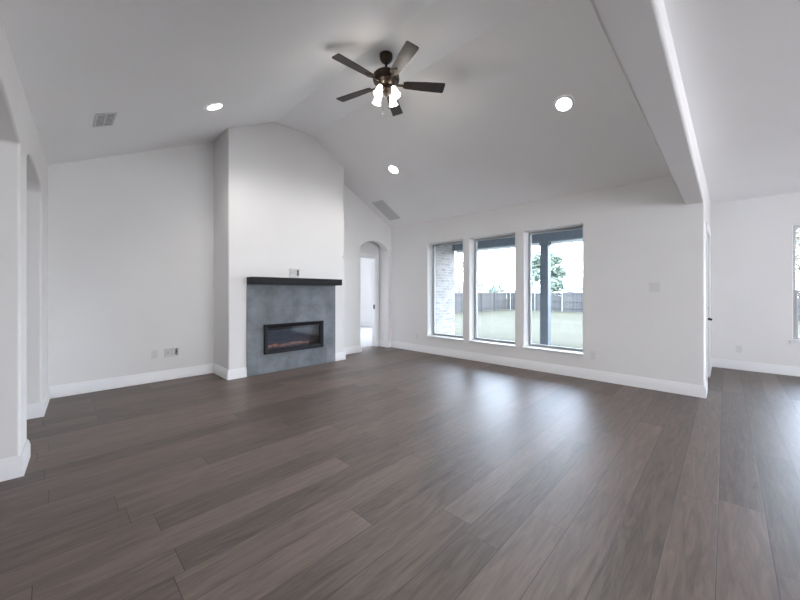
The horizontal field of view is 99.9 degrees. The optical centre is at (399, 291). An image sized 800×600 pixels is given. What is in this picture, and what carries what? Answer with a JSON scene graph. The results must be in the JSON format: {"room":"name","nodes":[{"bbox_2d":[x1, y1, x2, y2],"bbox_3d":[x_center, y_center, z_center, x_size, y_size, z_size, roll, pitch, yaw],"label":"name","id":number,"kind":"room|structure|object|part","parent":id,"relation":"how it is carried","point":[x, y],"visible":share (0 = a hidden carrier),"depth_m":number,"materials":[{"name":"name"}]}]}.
{"room":"living room","nodes":[
{"label":"living room","id":0,"kind":"room"},
{"bbox_2d":[0,20,47,459],"bbox_3d":[-2.421,-0.110,1.895,0.300,2.820,5.507,0,0,-43],"label":"wall","id":1,"kind":"structure","parent":0,"point":[23,162],"depth_m":2.28,"materials":[{"name":"paint"}]},
{"bbox_2d":[0,439,30,481],"bbox_3d":[-2.797,1.179,2.311,0.315,0.142,0.374,0,0,-43],"label":"baseboard","id":2,"kind":"structure","parent":1,"relation":"attached to","point":[12,467],"depth_m":2.26,"materials":[{"name":"white paint"}]},
{"bbox_2d":[48,141,213,386],"bbox_3d":[-3.660,-0.546,4.522,0.150,3.693,2.200,0,0,44],"label":"wall","id":3,"kind":"structure","parent":0,"point":[131,235],"depth_m":4.47,"materials":[{"name":"paint"}]},
{"bbox_2d":[152,350,157,358],"bbox_3d":[-3.404,0.865,4.670,0.009,0.118,0.075,0,0,44],"label":"wall outlet","id":4,"kind":"object","parent":3,"relation":"attached to","point":[154,352],"visible":1,"depth_m":4.67,"materials":[{"name":"white plastic"}]},
{"bbox_2d":[165,347,178,356],"bbox_3d":[-3.264,0.860,4.806,0.022,0.130,0.170,0,0,44],"label":"media box","id":5,"kind":"object","parent":3,"relation":"attached to","point":[174,351],"visible":1,"depth_m":4.81,"materials":[{"name":"white plastic"}]},
{"bbox_2d":[214,122,343,369],"bbox_3d":[-1.987,-0.698,5.752,0.700,3.995,2.025,0,0,44],"label":"wall","id":6,"kind":"structure","parent":0,"point":[279,192],"depth_m":5.20,"materials":[{"name":"paint"}]},
{"bbox_2d":[27,363,246,418],"bbox_3d":[-3.252,1.179,4.269,0.788,0.142,2.364,0,0,44],"label":"baseboard","id":7,"kind":"structure","parent":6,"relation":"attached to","point":[36,410],"depth_m":4.43,"materials":[{"name":"white paint"}]},
{"bbox_2d":[246,284,334,376],"bbox_3d":[-1.717,0.568,5.512,0.021,1.365,1.557,0,0,44],"label":"tile surround","id":8,"kind":"object","parent":6,"relation":"attached to","point":[265,304],"visible":0.95,"depth_m":5.39,"materials":[{"name":"grey tile"}]},
{"bbox_2d":[264,321,323,354],"bbox_3d":[-1.765,0.726,5.546,0.206,0.456,1.046,0,0,44],"label":"electric fireplace","id":9,"kind":"object","parent":8,"relation":"attached to","point":[282,337],"visible":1,"depth_m":5.56,"materials":[{"name":"black glass"}]},
{"bbox_3d":[-1.719,0.726,5.503,0.004,0.346,0.936,0,0,44],"label":"fireplace glass","id":10,"kind":"part","parent":9,"relation":"part of","materials":[{"name":"black glass"}]},
{"bbox_2d":[247,277,341,285],"bbox_3d":[-1.641,-0.168,5.433,0.239,0.104,1.550,0,0,44],"label":"mantel shelf","id":11,"kind":"object","parent":6,"relation":"attached to","point":[250,280],"visible":1,"depth_m":5.23,"materials":[{"name":"black wood"}]},
{"bbox_2d":[290,268,299,276],"bbox_3d":[-1.724,-0.315,5.503,0.022,0.135,0.170,0,0,44],"label":"media box","id":12,"kind":"object","parent":6,"relation":"attached to","point":[293,272],"visible":1,"depth_m":5.51,"materials":[{"name":"white plastic"}]},
{"bbox_2d":[335,345,361,360],"bbox_3d":[-1.090,1.179,6.604,0.357,0.142,1.078,0,0,16],"label":"baseboard","id":13,"kind":"structure","parent":6,"relation":"attached to","point":[354,349],"depth_m":6.74,"materials":[{"name":"white paint"}]},
{"bbox_2d":[0,0,670,227],"bbox_3d":[-0.492,-1.998,3.875,5.600,1.573,6.120,0,0,44],"label":"ceiling","id":14,"kind":"structure","parent":0,"point":[495,137],"depth_m":3.59,"materials":[{"name":"paint"}]},
{"bbox_2d":[93,112,116,126],"bbox_3d":[-2.861,-1.668,3.256,0.350,0.079,0.152,0,0,44],"label":"ceiling vent","id":15,"kind":"object","parent":14,"relation":"in","point":[101,119],"visible":1,"depth_m":3.25,"materials":[{"name":"grey metal"}]},
{"bbox_2d":[205,103,223,110],"bbox_3d":[-2.122,-2.120,3.845,0.218,0.096,0.197,0,0,44],"label":"recessed light","id":16,"kind":"object","parent":14,"relation":"in","point":[215,106],"visible":1,"depth_m":3.82,"materials":[{"name":"white paint"}]},
{"bbox_2d":[372,200,399,219],"bbox_3d":[-0.289,-1.708,7.044,0.320,0.291,0.533,0,0,44],"label":"ceiling vent","id":17,"kind":"object","parent":14,"relation":"in","point":[380,205],"visible":1,"depth_m":7.03,"materials":[{"name":"grey metal"}]},
{"bbox_2d":[332,41,444,115],"bbox_3d":[-0.189,-2.329,3.756,1.301,0.670,1.261,0,0,44],"label":"ceiling fan","id":18,"kind":"object","parent":14,"relation":"hanging from","point":[385,79],"visible":1,"depth_m":3.71,"materials":[{"name":"brown wood"}]},
{"bbox_3d":[-0.479,-2.341,3.491,0.143,0.036,0.477,0,0,44],"label":"fan blade","id":19,"kind":"part","parent":18,"relation":"part of","materials":[{"name":"brown wood"}]},
{"bbox_3d":[-0.533,-2.341,3.989,0.473,0.036,0.138,0,0,29],"label":"fan blade","id":20,"kind":"part","parent":18,"relation":"part of","materials":[{"name":"brown wood"}]},
{"bbox_3d":[-0.266,-2.208,3.858,0.110,0.132,0.105,0,0,44],"label":"lamp shade","id":21,"kind":"part","parent":18,"relation":"part of","materials":[{"name":"white glass"}]},
{"bbox_3d":[-0.236,-2.208,3.669,0.105,0.132,0.110,0,0,44],"label":"lamp shade","id":22,"kind":"part","parent":18,"relation":"part of","materials":[{"name":"white glass"}]},
{"bbox_3d":[-0.077,-2.208,3.889,0.105,0.132,0.110,0,0,44],"label":"lamp shade","id":23,"kind":"part","parent":18,"relation":"part of","materials":[{"name":"white glass"}]},
{"bbox_3d":[-0.073,-2.341,4.202,0.138,0.036,0.473,0,0,11],"label":"fan blade","id":24,"kind":"part","parent":18,"relation":"part of","materials":[{"name":"brown wood"}]},
{"bbox_3d":[-0.046,-2.208,3.700,0.110,0.132,0.105,0,0,44],"label":"lamp shade","id":25,"kind":"part","parent":18,"relation":"part of","materials":[{"name":"white glass"}]},
{"bbox_3d":[0.025,-2.341,3.388,0.138,0.036,0.473,0,0,-25],"label":"fan blade","id":26,"kind":"part","parent":18,"relation":"part of","materials":[{"name":"brown wood"}]},
{"bbox_3d":[0.272,-2.341,3.831,0.473,0.036,0.138,0,0,-7],"label":"fan blade","id":27,"kind":"part","parent":18,"relation":"part of","materials":[{"name":"brown wood"}]},
{"bbox_2d":[388,165,398,173],"bbox_3d":[-0.113,-2.118,5.815,0.218,0.105,0.193,0,0,44],"label":"recessed light","id":28,"kind":"object","parent":14,"relation":"in","point":[393,169],"visible":1,"depth_m":5.80,"materials":[{"name":"white paint"}]},
{"bbox_2d":[554,95,574,112],"bbox_3d":[1.870,-2.142,3.832,0.218,0.105,0.193,0,0,44],"label":"recessed light","id":29,"kind":"object","parent":14,"relation":"in","point":[565,103],"visible":1,"depth_m":3.82,"materials":[{"name":"white paint"}]},
{"bbox_2d":[360,258,371,322],"bbox_3d":[-0.149,-0.125,11.270,4.200,2.850,0.120,0,0,44],"label":"wall","id":30,"kind":"structure","parent":0,"point":[365,263],"depth_m":12.22,"materials":[{"name":"paint"}]},
{"bbox_2d":[360,322,371,326],"bbox_3d":[-1.596,1.179,9.741,4.050,0.142,4.090,0,0,44],"label":"baseboard","id":31,"kind":"structure","parent":30,"relation":"attached to","point":[361,323],"depth_m":12.24,"materials":[{"name":"white paint"}]},
{"bbox_2d":[344,184,390,347],"bbox_3d":[-0.770,-0.529,7.152,0.140,3.657,1.800,0,0,44],"label":"wall","id":32,"kind":"structure","parent":0,"point":[362,225],"depth_m":6.90,"materials":[{"name":"paint"}]},
{"bbox_2d":[360,241,378,254],"bbox_3d":[-0.971,-0.115,7.361,0.120,2.830,1.780,0,0,44],"label":"wall","id":33,"kind":"structure","parent":0,"point":[369,247],"depth_m":7.59,"materials":[{"name":"paint"}]},
{"bbox_2d":[360,253,378,346],"bbox_3d":[-0.859,0.198,7.464,0.138,2.105,0.925,0,0,44],"label":"door frame","id":34,"kind":"structure","parent":33,"relation":"in","point":[375,258],"depth_m":7.72,"materials":[{"name":"white paint"}]},
{"bbox_2d":[379,245,387,340],"bbox_3d":[-0.320,0.025,7.773,0.321,2.550,0.220,0,0,44],"label":"wall","id":35,"kind":"structure","parent":0,"point":[383,255],"depth_m":7.68,"materials":[{"name":"paint"}]},
{"bbox_2d":[0,326,799,599],"bbox_3d":[-0.090,1.273,3.499,15.200,0.054,11.100,0,0,44],"label":"floor","id":36,"kind":"structure","parent":0,"point":[374,473],"depth_m":2.13,"materials":[{"name":"brown wood"}]},
{"bbox_2d":[436,244,454,334],"bbox_3d":[0.681,0.000,8.851,0.140,3.100,2.440,0,0,44],"label":"brick wall","id":37,"kind":"structure","parent":0,"point":[445,257],"depth_m":9.35,"materials":[{"name":"white brick"}]},
{"bbox_2d":[452,229,582,253],"bbox_3d":[3.459,-1.330,7.837,5.259,0.430,0.210,0,0,44],"label":"header","id":38,"kind":"object","parent":37,"relation":"attached to","point":[570,236],"visible":0.36,"depth_m":7.96,"materials":[{"name":"wood"}]},
{"bbox_2d":[391,176,704,385],"bbox_3d":[1.749,-0.100,5.929,5.380,2.800,0.250,0,0,44],"label":"wall","id":39,"kind":"structure","parent":0,"point":[636,234],"depth_m":4.66,"materials":[{"name":"paint"}]},
{"bbox_2d":[426,241,462,340],"bbox_3d":[0.941,-0.036,6.683,0.890,1.907,0.263,0,0,44],"label":"window","id":40,"kind":"structure","parent":39,"relation":"in","point":[435,335],"depth_m":7.00,"materials":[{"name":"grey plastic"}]},
{"bbox_3d":[0.920,0.905,6.661,0.890,0.024,0.203,0,0,44],"label":"sill","id":41,"kind":"part","parent":40,"relation":"part of","materials":[{"name":"white paint"}]},
{"bbox_2d":[468,234,515,346],"bbox_3d":[1.668,-0.036,5.978,0.915,1.907,0.263,0,0,44],"label":"window","id":42,"kind":"structure","parent":39,"relation":"in","point":[477,340],"depth_m":6.30,"materials":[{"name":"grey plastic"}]},
{"bbox_3d":[1.647,0.905,5.956,0.915,0.024,0.203,0,0,44],"label":"sill","id":43,"kind":"part","parent":42,"relation":"part of","materials":[{"name":"white paint"}]},
{"bbox_2d":[379,340,706,397],"bbox_3d":[1.677,1.179,5.983,5.600,0.142,0.367,0,0,43],"label":"baseboard","id":44,"kind":"structure","parent":39,"relation":"attached to","point":[694,390],"depth_m":4.98,"materials":[{"name":"white paint"}]},
{"bbox_2d":[522,226,583,354],"bbox_3d":[2.409,-0.036,5.259,0.910,1.907,0.263,0,0,44],"label":"window","id":45,"kind":"structure","parent":39,"relation":"in","point":[576,351],"depth_m":5.54,"materials":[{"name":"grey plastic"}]},
{"bbox_3d":[2.388,0.905,5.238,0.910,0.024,0.203,0,0,44],"label":"sill","id":46,"kind":"part","parent":45,"relation":"part of","materials":[{"name":"white paint"}]},
{"bbox_2d":[590,351,595,358],"bbox_3d":[2.746,0.897,4.782,0.075,0.118,0.009,0,0,44],"label":"wall outlet","id":47,"kind":"object","parent":39,"relation":"attached to","point":[592,353],"visible":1,"depth_m":4.78,"materials":[{"name":"white plastic"}]},
{"bbox_2d":[589,0,704,204],"bbox_3d":[0.630,-1.925,1.040,0.182,1.730,8.470,0,0,44],"label":"beam","id":48,"kind":"structure","parent":39,"relation":"attached to","point":[638,34],"depth_m":1.68,"materials":[{"name":"paint"}]},
{"bbox_2d":[649,282,659,291],"bbox_3d":[3.250,-0.065,4.292,0.118,0.118,0.010,0,0,44],"label":"light switch","id":49,"kind":"object","parent":39,"relation":"attached to","point":[653,286],"visible":1,"depth_m":4.29,"materials":[{"name":"white plastic"}]},
{"bbox_2d":[705,179,710,380],"bbox_3d":[4.431,-0.107,4.932,0.140,2.815,2.350,0,0,44],"label":"wall","id":50,"kind":"structure","parent":0,"point":[707,198],"depth_m":4.95,"materials":[{"name":"paint"}]},
{"bbox_2d":[706,222,711,390],"bbox_3d":[4.187,0.185,4.632,0.166,2.130,1.060,0,0,44],"label":"door","id":51,"kind":"structure","parent":50,"relation":"in","point":[707,226],"depth_m":4.24,"materials":[{"name":"white paint"}]},
{"bbox_3d":[4.219,0.185,4.601,0.016,2.130,1.060,0,0,44],"label":"casing","id":52,"kind":"part","parent":51,"relation":"part of","materials":[{"name":"white paint"}]},
{"bbox_2d":[664,0,799,203],"bbox_3d":[3.412,-1.377,0.001,5.300,0.415,10.950,0,0,44],"label":"ceiling","id":53,"kind":"structure","parent":0,"point":[739,60],"depth_m":2.06,"materials":[{"name":"paint"}]},
{"bbox_2d":[711,192,799,366],"bbox_3d":[7.131,-0.110,3.910,5.400,2.820,0.160,0,0,44],"label":"wall","id":54,"kind":"structure","parent":0,"point":[752,238],"depth_m":5.30,"materials":[{"name":"paint"}]},
{"bbox_2d":[736,345,741,352],"bbox_3d":[5.459,0.915,5.411,0.075,0.118,0.009,0,0,44],"label":"wall outlet","id":55,"kind":"object","parent":54,"relation":"attached to","point":[738,347],"visible":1,"depth_m":5.41,"materials":[{"name":"white plastic"}]},
{"bbox_2d":[710,358,799,376],"bbox_3d":[6.758,1.179,3.526,5.160,0.142,0.910,0,0,44],"label":"baseboard","id":56,"kind":"structure","parent":54,"relation":"attached to","point":[721,363],"depth_m":5.27,"materials":[{"name":"white paint"}]},
{"bbox_2d":[788,225,799,345],"bbox_3d":[6.249,-0.102,4.734,1.035,1.795,0.173,0,0,44],"label":"window","id":57,"kind":"structure","parent":54,"relation":"in","point":[796,340],"depth_m":5.06,"materials":[{"name":"grey plastic"}]},
{"bbox_3d":[6.274,0.322,4.761,0.871,0.713,0.040,0,0,44],"label":"sash","id":58,"kind":"part","parent":57,"relation":"part of","materials":[{"name":"grey plastic"}]},
{"bbox_3d":[2.690,1.410,7.043,5.260,0.120,2.640,0,0,44],"label":"floor","id":59,"kind":"structure","parent":0,"visible":0},
{"bbox_2d":[539,241,550,344],"bbox_3d":[3.405,0.088,7.868,0.210,2.524,0.210,0,0,44],"label":"patio post","id":60,"kind":"object","parent":59,"relation":"on","point":[545,246],"visible":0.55,"depth_m":7.81,"materials":[{"name":"wood"}]},
{"label":"outside","id":61,"kind":"structure","parent":0,"visible":0},
{"bbox_2d":[455,296,799,348],"bbox_3d":[33.044,1.620,84.392,250.000,0.460,152.800,0,0,44],"label":"lawn","id":62,"kind":"structure","parent":61,"point":[566,327],"depth_m":15.46,"materials":[{"name":"green plant"}]},
{"bbox_2d":[455,255,478,292],"bbox_3d":[5.860,-0.815,32.983,3.605,5.736,3.840,0,0,6],"label":"tree","id":63,"kind":"object","parent":62,"relation":"on","point":[458,288],"visible":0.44,"depth_m":33.02,"materials":[{"name":"green plant"}]},
{"bbox_2d":[455,280,484,292],"bbox_3d":[9.822,-0.100,60.000,7.900,3.900,8.400,0,0,-26],"label":"house","id":64,"kind":"structure","parent":62,"relation":"on","point":[480,289],"depth_m":57.69,"materials":[{"name":"grey brick"}]},
{"bbox_2d":[455,292,506,312],"bbox_3d":[5.082,0.920,28.872,0.135,1.860,17.540,0,0,44],"label":"wooden fence","id":65,"kind":"object","parent":62,"relation":"on","point":[487,301],"visible":0.31,"depth_m":32.40,"materials":[{"name":"grey wood"}]},
{"bbox_3d":[5.049,0.855,28.875,0.038,0.090,17.500,0,0,44],"label":"fence rail","id":66,"kind":"part","parent":65,"relation":"part of","materials":[{"name":"grey wood"}]},
{"bbox_3d":[5.049,1.505,28.875,0.038,0.090,17.500,0,0,44],"label":"fence rail","id":67,"kind":"part","parent":65,"relation":"part of","materials":[{"name":"grey wood"}]},
{"bbox_2d":[481,283,504,292],"bbox_3d":[21.250,-0.250,85.000,10.499,4.200,10.499,0,0,44],"label":"house","id":68,"kind":"structure","parent":62,"relation":"on","point":[486,286],"depth_m":82.36,"materials":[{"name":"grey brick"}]},
{"bbox_2d":[487,278,505,292],"bbox_3d":[21.515,-0.482,74.999,4.232,5.075,5.634,0,0,2],"label":"tree","id":69,"kind":"object","parent":62,"relation":"on","point":[493,285],"visible":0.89,"depth_m":74.31,"materials":[{"name":"green plant"}]},
{"bbox_2d":[501,285,514,298],"bbox_3d":[31.208,-0.100,98.000,12.091,3.900,11.542,0,0,44],"label":"house","id":70,"kind":"structure","parent":62,"relation":"on","point":[509,288],"depth_m":94.14,"materials":[{"name":"grey brick"}]},
{"bbox_2d":[514,250,568,293],"bbox_3d":[16.818,-1.443,39.735,6.025,6.993,5.173,0,0,11],"label":"tree","id":71,"kind":"object","parent":62,"relation":"on","point":[559,272],"visible":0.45,"depth_m":38.56,"materials":[{"name":"green plant"}]},
{"bbox_2d":[560,278,582,300],"bbox_3d":[35.429,-0.600,62.000,8.900,4.900,7.900,0,0,44],"label":"house","id":72,"kind":"structure","parent":62,"relation":"on","point":[576,286],"depth_m":61.28,"materials":[{"name":"grey brick"}]},
{"bbox_2d":[507,292,799,320],"bbox_3d":[21.425,0.920,25.250,28.452,1.860,0.135,0,0,44],"label":"wooden fence","id":73,"kind":"object","parent":62,"relation":"on","point":[574,301],"visible":0.23,"depth_m":31.44,"materials":[{"name":"grey wood"}]},
{"bbox_3d":[21.433,0.855,25.279,28.400,0.090,0.038,0,0,44],"label":"fence rail","id":74,"kind":"part","parent":73,"relation":"part of","materials":[{"name":"grey wood"}]},
{"bbox_3d":[21.433,1.505,25.279,28.400,0.090,0.038,0,0,44],"label":"fence rail","id":75,"kind":"part","parent":73,"relation":"part of","materials":[{"name":"grey wood"}]},
{"bbox_3d":[21.433,0.205,25.279,28.400,0.090,0.038,0,0,44],"label":"fence rail","id":76,"kind":"part","parent":73,"relation":"part of","materials":[{"name":"grey wood"}]},
{"bbox_2d":[796,228,799,292],"bbox_3d":[37.463,-2.870,31.130,8.683,9.846,8.437,0,0,44],"label":"tree","id":77,"kind":"object","parent":62,"relation":"on","point":[797,229],"visible":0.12,"depth_m":29.80,"materials":[{"name":"green plant"}]}
]}

